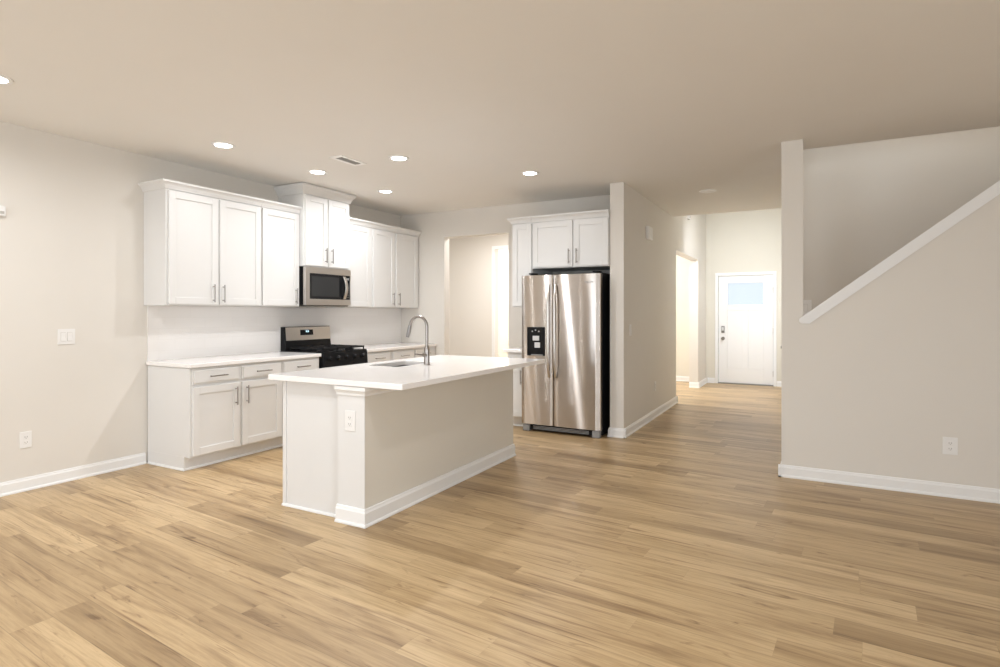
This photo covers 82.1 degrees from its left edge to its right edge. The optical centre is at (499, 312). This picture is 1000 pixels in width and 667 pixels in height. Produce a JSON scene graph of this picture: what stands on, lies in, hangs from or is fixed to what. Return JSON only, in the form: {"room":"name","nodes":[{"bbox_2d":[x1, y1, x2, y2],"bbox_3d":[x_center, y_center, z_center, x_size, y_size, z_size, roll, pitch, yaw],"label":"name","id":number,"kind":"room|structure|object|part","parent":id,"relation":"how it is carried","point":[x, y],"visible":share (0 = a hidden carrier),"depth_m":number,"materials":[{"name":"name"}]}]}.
{"room":"open-plan kitchen","nodes":[
{"label":"open-plan kitchen","id":0,"kind":"room"},
{"bbox_2d":[0,121,400,482],"bbox_3d":[-3.643,-0.027,4.310,0.120,2.732,9.320,0,0,28],"label":"wall","id":1,"kind":"structure","parent":0,"point":[72,227],"depth_m":4.59,"materials":[{"name":"beige paint"}]},
{"bbox_2d":[0,206,5,216],"bbox_3d":[-3.627,-0.739,4.176,0.032,0.075,0.050,0,0,28],"label":"wall sensor","id":2,"kind":"object","parent":1,"relation":"attached to","point":[2,208],"visible":1,"depth_m":4.17,"materials":[{"name":"white plastic"}]},
{"bbox_2d":[20,431,31,448],"bbox_3d":[-3.565,0.957,4.318,0.008,0.122,0.076,0,0,28],"label":"wall outlet","id":3,"kind":"object","parent":1,"relation":"attached to","point":[25,437],"visible":1,"depth_m":4.32,"materials":[{"name":"white plastic"}]},
{"bbox_2d":[57,329,74,344],"bbox_3d":[-3.437,0.192,4.553,0.010,0.122,0.122,0,0,28],"label":"light switch","id":4,"kind":"object","parent":1,"relation":"attached to","point":[64,336],"visible":1,"depth_m":4.55,"materials":[{"name":"white plastic"}]},
{"bbox_2d":[0,452,146,496],"bbox_3d":[-4.467,1.290,2.632,0.023,0.098,5.585,0,0,28],"label":"baseboard","id":5,"kind":"structure","parent":1,"relation":"attached to","point":[70,474],"depth_m":4.56,"materials":[{"name":"white paint"}]},
{"bbox_2d":[138,178,263,306],"bbox_3d":[-2.769,-0.599,5.397,0.380,1.075,1.019,0,0,28],"label":"upper cabinet","id":6,"kind":"object","parent":1,"relation":"attached to","point":[201,248],"visible":1,"depth_m":5.19,"materials":[{"name":"white paint"}]},
{"bbox_3d":[-2.741,-0.564,5.145,0.020,0.981,0.466,0,0,28],"label":"door","id":7,"kind":"part","parent":6,"relation":"part of","materials":[{"name":"white paint"}]},
{"bbox_3d":[-2.772,-1.101,5.398,0.373,0.070,1.019,0,0,28],"label":"crown moulding","id":8,"kind":"part","parent":6,"relation":"part of","materials":[{"name":"white paint"}]},
{"bbox_3d":[-2.632,-0.176,5.289,0.036,0.165,0.011,0,0,28],"label":"handle","id":9,"kind":"part","parent":6,"relation":"part of","materials":[{"name":"silver metal"}]},
{"bbox_3d":[-2.584,-0.176,5.378,0.036,0.165,0.011,0,0,28],"label":"handle","id":10,"kind":"part","parent":6,"relation":"part of","materials":[{"name":"silver metal"}]},
{"bbox_3d":[-2.513,-0.564,5.567,0.020,0.981,0.453,0,0,28],"label":"door","id":11,"kind":"part","parent":6,"relation":"part of","materials":[{"name":"white paint"}]},
{"bbox_2d":[147,306,400,360],"bbox_3d":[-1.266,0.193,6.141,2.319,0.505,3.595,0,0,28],"label":"backsplash","id":12,"kind":"structure","parent":1,"relation":"attached to","point":[173,332],"depth_m":5.99,"materials":[{"name":"white tile"}]},
{"bbox_2d":[250,199,301,306],"bbox_3d":[-2.409,-0.599,6.062,0.380,1.075,0.489,0,0,28],"label":"upper cabinet","id":13,"kind":"object","parent":1,"relation":"attached to","point":[280,223],"visible":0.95,"depth_m":5.97,"materials":[{"name":"white paint"}]},
{"bbox_3d":[-2.284,-0.564,5.992,0.020,0.981,0.465,0,0,28],"label":"door","id":14,"kind":"part","parent":13,"relation":"part of","materials":[{"name":"white paint"}]},
{"bbox_3d":[-2.271,-1.101,5.987,0.050,0.070,0.489,0,0,28],"label":"crown moulding","id":15,"kind":"part","parent":13,"relation":"part of","materials":[{"name":"white paint"}]},
{"bbox_2d":[274,182,355,269],"bbox_3d":[-2.097,-0.945,6.573,0.443,0.883,0.820,0,0,28],"label":"upper cabinet","id":16,"kind":"object","parent":1,"relation":"attached to","point":[324,221],"visible":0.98,"depth_m":6.39,"materials":[{"name":"white paint"}]},
{"bbox_3d":[-2.097,-1.336,6.573,0.443,0.100,0.820,0,0,28],"label":"crown moulding","id":17,"kind":"part","parent":16,"relation":"part of","materials":[{"name":"white paint"}]},
{"bbox_3d":[-2.027,-0.895,6.341,0.020,0.759,0.320,0,0,28],"label":"door","id":18,"kind":"part","parent":16,"relation":"part of","materials":[{"name":"white paint"}]},
{"bbox_2d":[299,266,350,306],"bbox_3d":[-2.080,-0.282,6.563,0.462,0.430,0.690,0,0,28],"label":"microwave","id":19,"kind":"object","parent":16,"relation":"attached to","point":[318,287],"visible":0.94,"depth_m":6.42,"materials":[{"name":"silver metal"}]},
{"bbox_3d":[-1.954,-0.289,6.470,0.036,0.278,0.529,0,0,28],"label":"door","id":20,"kind":"part","parent":19,"relation":"part of","materials":[{"name":"black glass"}]},
{"bbox_3d":[-1.793,-0.286,6.665,0.052,0.263,0.038,0,0,28],"label":"handle","id":21,"kind":"part","parent":19,"relation":"part of","materials":[{"name":"silver metal"}]},
{"bbox_3d":[-1.806,-0.289,6.743,0.036,0.278,0.087,0,0,28],"label":"control panel","id":22,"kind":"part","parent":19,"relation":"part of","materials":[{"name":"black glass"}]},
{"bbox_3d":[-1.866,-0.895,6.639,0.020,0.759,0.328,0,0,28],"label":"door","id":23,"kind":"part","parent":16,"relation":"part of","materials":[{"name":"white paint"}]},
{"bbox_2d":[328,217,373,307],"bbox_3d":[-1.854,-0.599,7.097,0.373,1.075,0.444,0,0,28],"label":"upper cabinet","id":24,"kind":"object","parent":1,"relation":"attached to","point":[360,232],"visible":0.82,"depth_m":7.04,"materials":[{"name":"white paint"}]},
{"bbox_3d":[-1.725,-0.564,7.026,0.020,0.981,0.402,0,0,28],"label":"door","id":25,"kind":"part","parent":24,"relation":"part of","materials":[{"name":"white paint"}]},
{"bbox_3d":[-1.712,-1.101,7.020,0.050,0.070,0.444,0,0,28],"label":"crown moulding","id":26,"kind":"part","parent":24,"relation":"part of","materials":[{"name":"white paint"}]},
{"bbox_2d":[371,222,420,307],"bbox_3d":[-1.507,-0.599,7.732,0.380,1.075,1.000,0,0,28],"label":"upper cabinet","id":27,"kind":"object","parent":1,"relation":"attached to","point":[394,250],"visible":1,"depth_m":7.59,"materials":[{"name":"white paint"}]},
{"bbox_3d":[-1.504,-0.564,7.435,0.020,0.981,0.417,0,0,28],"label":"door","id":28,"kind":"part","parent":27,"relation":"part of","materials":[{"name":"white paint"}]},
{"bbox_3d":[-1.368,-1.101,7.657,0.050,0.070,1.000,0,0,28],"label":"crown moulding","id":29,"kind":"part","parent":27,"relation":"part of","materials":[{"name":"white paint"}]},
{"bbox_3d":[-1.276,-0.564,7.856,0.020,0.981,0.460,0,0,28],"label":"door","id":30,"kind":"part","parent":27,"relation":"part of","materials":[{"name":"white paint"}]},
{"bbox_2d":[449,234,507,356],"bbox_3d":[0.467,-0.027,9.591,4.490,2.732,0.120,0,0,28],"label":"wall","id":31,"kind":"structure","parent":0,"point":[470,258],"depth_m":10.03,"materials":[{"name":"beige paint"}]},
{"bbox_2d":[492,245,507,356],"bbox_3d":[0.307,0.101,9.600,1.010,2.475,0.014,0,0,28],"label":"trim","id":32,"kind":"structure","parent":31,"relation":"attached to","point":[502,246],"depth_m":9.82,"materials":[{"name":"white paint"}]},
{"bbox_2d":[0,381,999,666],"bbox_3d":[1.050,1.389,4.453,10.400,0.100,14.433,0,0,28],"label":"floor","id":33,"kind":"structure","parent":0,"point":[677,541],"depth_m":3.04,"materials":[{"name":"brown wood"}]},
{"bbox_2d":[147,360,281,470],"bbox_3d":[-2.621,0.904,5.360,0.655,0.867,0.964,0,0,28],"label":"base cabinet","id":34,"kind":"object","parent":33,"relation":"on","point":[202,416],"visible":0.92,"depth_m":5.05,"materials":[{"name":"white paint"}]},
{"bbox_3d":[-2.664,1.329,5.384,0.520,0.017,0.964,0,0,28],"label":"shoe moulding","id":35,"kind":"part","parent":34,"relation":"part of","materials":[{"name":"white paint"}]},
{"bbox_3d":[-2.481,0.549,5.029,0.019,0.124,0.446,0,0,28],"label":"drawer","id":36,"kind":"part","parent":34,"relation":"part of","materials":[{"name":"white paint"}]},
{"bbox_3d":[-2.480,0.922,5.029,0.020,0.577,0.446,0,0,28],"label":"door","id":37,"kind":"part","parent":34,"relation":"part of","materials":[{"name":"white paint"}]},
{"bbox_2d":[146,352,320,367],"bbox_3d":[-2.515,0.450,5.587,0.630,0.034,1.464,0,0,28],"label":"countertop","id":38,"kind":"structure","parent":34,"relation":"on","point":[198,362],"depth_m":5.31,"materials":[{"name":"white stone"}]},
{"bbox_3d":[-2.370,0.749,5.174,0.036,0.165,0.011,0,0,28],"label":"handle","id":39,"kind":"part","parent":34,"relation":"part of","materials":[{"name":"silver metal"}]},
{"bbox_3d":[-2.255,0.549,5.446,0.019,0.124,0.442,0,0,28],"label":"drawer","id":40,"kind":"part","parent":34,"relation":"part of","materials":[{"name":"white paint"}]},
{"bbox_3d":[-2.255,0.922,5.446,0.020,0.577,0.442,0,0,28],"label":"door","id":41,"kind":"part","parent":34,"relation":"part of","materials":[{"name":"white paint"}]},
{"bbox_2d":[276,357,318,447],"bbox_3d":[-2.274,0.904,6.003,0.655,0.867,0.492,0,0,28],"label":"base cabinet","id":42,"kind":"object","parent":33,"relation":"on","point":[290,365],"visible":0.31,"depth_m":5.78,"materials":[{"name":"white paint"}]},
{"bbox_3d":[-2.026,0.549,5.870,0.019,0.124,0.466,0,0,28],"label":"drawer","id":43,"kind":"part","parent":42,"relation":"part of","materials":[{"name":"white paint"}]},
{"bbox_2d":[281,326,367,367],"bbox_3d":[-1.964,0.749,6.515,0.714,1.177,0.684,0,0,28],"label":"gas range","id":44,"kind":"object","parent":33,"relation":"on","point":[304,339],"visible":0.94,"depth_m":6.46,"materials":[{"name":"black metal"}]},
{"bbox_3d":[-2.216,0.240,6.659,0.020,0.147,0.667,0,0,28],"label":"control panel","id":45,"kind":"part","parent":44,"relation":"part of","materials":[{"name":"silver metal"}]},
{"bbox_2d":[286,348,366,353],"bbox_3d":[-1.956,0.432,6.511,0.555,0.022,0.684,0,0,28],"label":"cooktop","id":46,"kind":"object","parent":44,"relation":"in","point":[304,350],"depth_m":6.35,"materials":[{"name":"black metal"}]},
{"bbox_3d":[-1.714,0.509,6.380,0.043,0.148,0.682,0,0,28],"label":"panel","id":47,"kind":"part","parent":44,"relation":"part of","materials":[{"name":"black metal"}]},
{"bbox_2d":[367,350,389,362],"bbox_3d":[-1.710,0.904,7.047,0.655,0.867,0.474,0,0,28],"label":"base cabinet","id":48,"kind":"object","parent":33,"relation":"on","point":[379,356],"visible":0.17,"depth_m":6.90,"materials":[{"name":"white paint"}]},
{"bbox_2d":[282,369,515,528],"bbox_3d":[-0.713,0.901,4.663,0.842,0.873,2.073,0,0,28],"label":"kitchen island","id":49,"kind":"object","parent":33,"relation":"on","point":[407,447],"visible":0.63,"depth_m":3.92,"materials":[{"name":"white paint"}]},
{"bbox_3d":[-1.281,1.329,3.866,0.527,0.017,0.014,0,0,28],"label":"shoe moulding","id":50,"kind":"part","parent":49,"relation":"part of","materials":[{"name":"white paint"}]},
{"bbox_3d":[-1.260,0.901,3.875,0.556,0.873,0.030,0,0,28],"label":"panel","id":51,"kind":"part","parent":49,"relation":"part of","materials":[{"name":"white paint"}]},
{"bbox_2d":[345,410,354,431],"bbox_3d":[-0.951,0.687,3.639,0.084,0.130,0.008,0,0,28],"label":"wall outlet","id":52,"kind":"object","parent":49,"relation":"attached to","point":[349,415],"visible":1,"depth_m":3.63,"materials":[{"name":"white plastic"}]},
{"bbox_3d":[-0.943,0.874,3.643,0.222,0.730,0.005,0,0,28],"label":"post","id":53,"kind":"part","parent":49,"relation":"part of","materials":[{"name":"white paint"}]},
{"bbox_3d":[-0.455,0.495,4.524,0.254,0.058,2.072,0,0,28],"label":"moulding","id":54,"kind":"part","parent":49,"relation":"part of","materials":[{"name":"white paint"}]},
{"bbox_2d":[268,355,544,389],"bbox_3d":[-0.593,0.445,4.610,1.160,0.036,2.103,0,0,28],"label":"island countertop","id":55,"kind":"structure","parent":49,"relation":"on","point":[442,368],"depth_m":4.15,"materials":[{"name":"white stone"}]},
{"bbox_2d":[406,315,429,364],"bbox_3d":[-0.672,0.224,4.734,0.145,0.405,0.216,0,0,-30],"label":"faucet","id":56,"kind":"object","parent":55,"relation":"on","point":[426,355],"visible":1,"depth_m":4.69,"materials":[{"name":"silver metal"}]},
{"bbox_3d":[-0.672,0.149,4.734,0.193,0.255,0.025,0,0,28],"label":"spout","id":57,"kind":"part","parent":56,"relation":"part of","materials":[{"name":"silver metal"}]},
{"bbox_3d":[-0.454,1.283,4.523,0.255,0.109,2.073,0,0,28],"label":"moulding","id":58,"kind":"part","parent":49,"relation":"part of","materials":[{"name":"white paint"}]},
{"bbox_2d":[390,346,434,359],"bbox_3d":[-1.368,0.904,7.679,0.655,0.867,0.960,0,0,28],"label":"base cabinet","id":59,"kind":"object","parent":33,"relation":"on","point":[402,353],"visible":0.2,"depth_m":7.41,"materials":[{"name":"white paint"}]},
{"bbox_2d":[358,343,436,351],"bbox_3d":[-1.494,0.450,7.476,0.630,0.034,1.442,0,0,28],"label":"countertop","id":60,"kind":"structure","parent":59,"relation":"on","point":[391,346],"depth_m":7.38,"materials":[{"name":"white stone"}]},
{"bbox_3d":[-1.234,0.549,7.335,0.019,0.124,0.437,0,0,28],"label":"drawer","id":61,"kind":"part","parent":59,"relation":"part of","materials":[{"name":"white paint"}]},
{"bbox_3d":[-1.014,0.549,7.743,0.019,0.124,0.430,0,0,28],"label":"drawer","id":62,"kind":"part","parent":59,"relation":"part of","materials":[{"name":"white paint"}]},
{"bbox_2d":[508,352,523,425],"bbox_3d":[0.322,0.904,6.948,0.237,0.867,0.645,0,0,28],"label":"base cabinet","id":63,"kind":"object","parent":33,"relation":"on","point":[517,373],"visible":0.31,"depth_m":6.70,"materials":[{"name":"white paint"}]},
{"bbox_2d":[503,347,521,352],"bbox_3d":[0.312,0.450,6.966,0.292,0.034,0.624,0,0,28],"label":"countertop","id":64,"kind":"structure","parent":63,"relation":"on","point":[519,349],"depth_m":6.72,"materials":[{"name":"white stone"}]},
{"bbox_3d":[0.191,0.922,6.704,0.219,0.577,0.020,0,0,28],"label":"door","id":65,"kind":"part","parent":63,"relation":"part of","materials":[{"name":"white paint"}]},
{"bbox_2d":[522,271,609,437],"bbox_3d":[0.807,0.446,6.586,0.934,1.783,0.784,0,0,28],"label":"refrigerator","id":66,"kind":"object","parent":33,"relation":"on","point":[566,317],"visible":0.98,"depth_m":6.27,"materials":[{"name":"silver metal"}]},
{"bbox_3d":[0.427,0.418,6.460,0.384,1.671,0.078,0,0,28],"label":"freezer door","id":67,"kind":"part","parent":66,"relation":"part of","materials":[{"name":"silver metal"}]},
{"bbox_3d":[0.534,0.204,6.325,0.026,1.030,0.065,0,0,28],"label":"handle","id":68,"kind":"part","parent":66,"relation":"part of","materials":[{"name":"silver metal"}]},
{"bbox_3d":[0.600,0.204,6.289,0.026,1.030,0.065,0,0,28],"label":"handle","id":69,"kind":"part","parent":66,"relation":"part of","materials":[{"name":"silver metal"}]},
{"bbox_3d":[0.841,0.418,6.236,0.542,1.671,0.078,0,0,28],"label":"fridge door","id":70,"kind":"part","parent":66,"relation":"part of","materials":[{"name":"silver metal"}]},
{"bbox_2d":[0,0,999,251],"bbox_3d":[1.001,-1.518,4.468,10.300,0.250,14.253,0,0,28],"label":"ceiling","id":71,"kind":"structure","parent":0,"point":[672,101],"depth_m":3.51,"materials":[{"name":"paint"}]},
{"bbox_2d":[0,75,13,84],"bbox_3d":[-3.005,-1.389,3.408,0.188,0.008,0.188,0,0,28],"label":"recessed light","id":72,"kind":"object","parent":71,"relation":"in","point":[4,80],"visible":1,"depth_m":3.44,"materials":[{"name":"white plastic"}]},
{"bbox_2d":[211,142,235,148],"bbox_3d":[-2.300,-1.389,4.774,0.188,0.008,0.188,0,0,28],"label":"recessed light","id":73,"kind":"object","parent":71,"relation":"in","point":[224,145],"visible":1,"depth_m":4.77,"materials":[{"name":"white paint"}]},
{"bbox_2d":[308,170,327,174],"bbox_3d":[-1.806,-1.389,5.689,0.188,0.008,0.188,0,0,28],"label":"recessed light","id":74,"kind":"object","parent":71,"relation":"in","point":[317,172],"visible":1,"depth_m":5.69,"materials":[{"name":"white plastic"}]},
{"bbox_2d":[329,155,366,165],"bbox_3d":[-1.387,-1.389,5.256,0.150,0.008,0.330,0,0,28],"label":"ceiling vent","id":75,"kind":"object","parent":71,"relation":"in","point":[341,158],"visible":1,"depth_m":5.24,"materials":[{"name":"white metal"}]},
{"bbox_2d":[377,190,393,192],"bbox_3d":[-1.315,-1.389,6.598,0.188,0.008,0.188,0,0,28],"label":"recessed light","id":76,"kind":"object","parent":71,"relation":"in","point":[379,191],"visible":1,"depth_m":6.59,"materials":[{"name":"white plastic"}]},
{"bbox_2d":[388,155,408,160],"bbox_3d":[-0.911,-1.389,5.179,0.188,0.008,0.188,0,0,28],"label":"recessed light","id":77,"kind":"object","parent":71,"relation":"in","point":[394,157],"visible":1,"depth_m":5.17,"materials":[{"name":"white plastic"}]},
{"bbox_2d":[521,171,538,175],"bbox_3d":[0.300,-1.389,5.735,0.188,0.008,0.188,0,0,28],"label":"recessed light","id":78,"kind":"object","parent":71,"relation":"in","point":[526,173],"visible":1,"depth_m":5.73,"materials":[{"name":"white plastic"}]},
{"bbox_2d":[699,189,716,192],"bbox_3d":[2.385,-1.389,6.585,0.188,0.008,0.188,0,0,28],"label":"recessed light","id":79,"kind":"object","parent":71,"relation":"in","point":[707,190],"visible":1,"depth_m":6.58,"materials":[{"name":"white paint"}]},
{"bbox_2d":[401,195,609,354],"bbox_3d":[0.044,-0.027,7.546,3.290,2.732,0.120,0,0,28],"label":"wall","id":80,"kind":"structure","parent":0,"point":[436,228],"depth_m":7.92,"materials":[{"name":"beige paint"}]},
{"bbox_2d":[507,216,552,306],"bbox_3d":[0.366,-0.584,6.939,0.310,1.045,0.638,0,0,28],"label":"upper cabinet","id":81,"kind":"object","parent":80,"relation":"attached to","point":[522,227],"visible":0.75,"depth_m":6.69,"materials":[{"name":"white paint"}]},
{"bbox_3d":[0.366,-1.071,6.939,0.310,0.070,0.638,0,0,28],"label":"crown moulding","id":82,"kind":"part","parent":81,"relation":"part of","materials":[{"name":"white paint"}]},
{"bbox_3d":[0.257,-0.549,6.680,0.244,0.951,0.020,0,0,28],"label":"door","id":83,"kind":"part","parent":81,"relation":"part of","materials":[{"name":"white paint"}]},
{"bbox_2d":[531,209,609,271],"bbox_3d":[0.904,-0.805,6.645,0.912,0.603,0.645,0,0,28],"label":"upper cabinet","id":84,"kind":"object","parent":80,"relation":"attached to","point":[573,241],"visible":0.95,"depth_m":6.39,"materials":[{"name":"white paint"}]},
{"bbox_3d":[0.593,-0.770,6.498,0.484,0.509,0.020,0,0,28],"label":"door","id":85,"kind":"part","parent":84,"relation":"part of","materials":[{"name":"white paint"}]},
{"bbox_3d":[0.766,-1.071,6.389,0.912,0.070,0.050,0,0,28],"label":"crown moulding","id":86,"kind":"part","parent":84,"relation":"part of","materials":[{"name":"white paint"}]},
{"bbox_3d":[0.842,-0.626,6.332,0.011,0.165,0.036,0,0,28],"label":"handle","id":87,"kind":"part","parent":84,"relation":"part of","materials":[{"name":"silver metal"}]},
{"bbox_3d":[0.995,-0.770,6.281,0.390,0.509,0.020,0,0,28],"label":"door","id":88,"kind":"part","parent":84,"relation":"part of","materials":[{"name":"white paint"}]},
{"bbox_2d":[498,208,780,381],"bbox_3d":[2.658,-1.261,11.741,6.300,5.200,0.120,0,0,28],"label":"wall","id":89,"kind":"structure","parent":0,"point":[742,241],"depth_m":10.91,"materials":[{"name":"paint"}]},
{"bbox_2d":[676,376,780,386],"bbox_3d":[2.540,1.290,11.723,5.910,0.098,0.023,0,0,28],"label":"baseboard","id":90,"kind":"structure","parent":89,"relation":"attached to","point":[678,378],"depth_m":11.12,"materials":[{"name":"white paint"}]},
{"bbox_2d":[719,275,772,384],"bbox_3d":[4.552,0.313,10.647,0.946,2.007,0.116,0,0,28],"label":"door","id":91,"kind":"structure","parent":89,"relation":"in","point":[745,301],"depth_m":10.66,"materials":[{"name":"white paint"}]},
{"bbox_3d":[4.562,-0.349,10.677,0.600,0.401,0.006,0,0,28],"label":"pane","id":92,"kind":"part","parent":91,"relation":"part of","materials":[{"name":"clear glass"}]},
{"bbox_2d":[715,271,776,385],"bbox_3d":[4.543,0.296,10.643,1.048,2.085,0.017,0,0,28],"label":"trim","id":93,"kind":"structure","parent":89,"relation":"attached to","point":[774,273],"depth_m":10.46,"materials":[{"name":"white paint"}]},
{"bbox_2d":[718,382,773,385],"bbox_3d":[4.567,1.330,10.687,0.952,0.018,0.120,0,0,28],"label":"trim","id":94,"kind":"structure","parent":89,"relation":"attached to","point":[718,382],"depth_m":10.66,"materials":[{"name":"silver metal"}]},
{"bbox_2d":[610,182,705,428],"bbox_3d":[2.565,-1.261,8.591,0.152,5.200,5.512,0,0,28],"label":"wall","id":95,"kind":"structure","parent":0,"point":[642,270],"depth_m":6.98,"materials":[{"name":"beige paint"}]},
{"bbox_2d":[629,324,631,335],"bbox_3d":[1.442,0.194,6.342,0.010,0.125,0.076,0,0,28],"label":"light switch","id":96,"kind":"object","parent":95,"relation":"attached to","point":[630,325],"visible":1,"depth_m":6.33,"materials":[{"name":"white plastic"}]},
{"bbox_2d":[646,226,652,240],"bbox_3d":[1.823,-0.966,7.006,0.047,0.160,0.200,0,0,28],"label":"door chime","id":97,"kind":"object","parent":95,"relation":"attached to","point":[649,230],"visible":1,"depth_m":6.93,"materials":[{"name":"white plastic"}]},
{"bbox_2d":[607,377,706,437],"bbox_3d":[2.559,1.290,8.581,0.198,0.098,5.535,0,0,28],"label":"baseboard","id":98,"kind":"structure","parent":95,"relation":"attached to","point":[612,432],"depth_m":6.93,"materials":[{"name":"white paint"}]},
{"bbox_2d":[781,139,999,488],"bbox_3d":[4.095,-0.027,3.792,4.014,2.732,0.120,0,0,28],"label":"wall","id":99,"kind":"structure","parent":0,"point":[875,384],"depth_m":4.31,"materials":[{"name":"beige paint"}]},
{"bbox_2d":[778,463,999,503],"bbox_3d":[4.079,1.290,3.788,4.037,0.098,0.143,0,0,28],"label":"baseboard","id":100,"kind":"structure","parent":99,"relation":"attached to","point":[975,493],"depth_m":4.32,"materials":[{"name":"white paint"}]},
{"bbox_2d":[799,181,999,323],"bbox_3d":[3.256,-0.655,4.245,1.850,1.488,0.182,0,0,28],"label":"trim","id":101,"kind":"structure","parent":99,"relation":"attached to","point":[993,191],"depth_m":4.28,"materials":[{"name":"white paint"}]},
{"bbox_2d":[943,437,957,454],"bbox_3d":[3.266,0.969,4.167,0.088,0.125,0.008,0,0,28],"label":"wall outlet","id":102,"kind":"object","parent":99,"relation":"attached to","point":[950,445],"visible":1,"depth_m":4.17,"materials":[{"name":"white plastic"}]},
{"bbox_2d":[803,126,999,315],"bbox_3d":[4.648,-1.261,4.718,4.120,5.200,0.120,0,0,28],"label":"wall","id":103,"kind":"structure","parent":0,"point":[863,203],"depth_m":5.28,"materials":[{"name":"beige paint"}]},
{"bbox_2d":[803,300,811,314],"bbox_3d":[2.958,-0.046,5.556,0.100,0.150,0.010,0,0,28],"label":"light switch","id":104,"kind":"object","parent":103,"relation":"attached to","point":[807,304],"visible":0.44,"depth_m":5.55,"materials":[{"name":"white plastic"}]}
]}

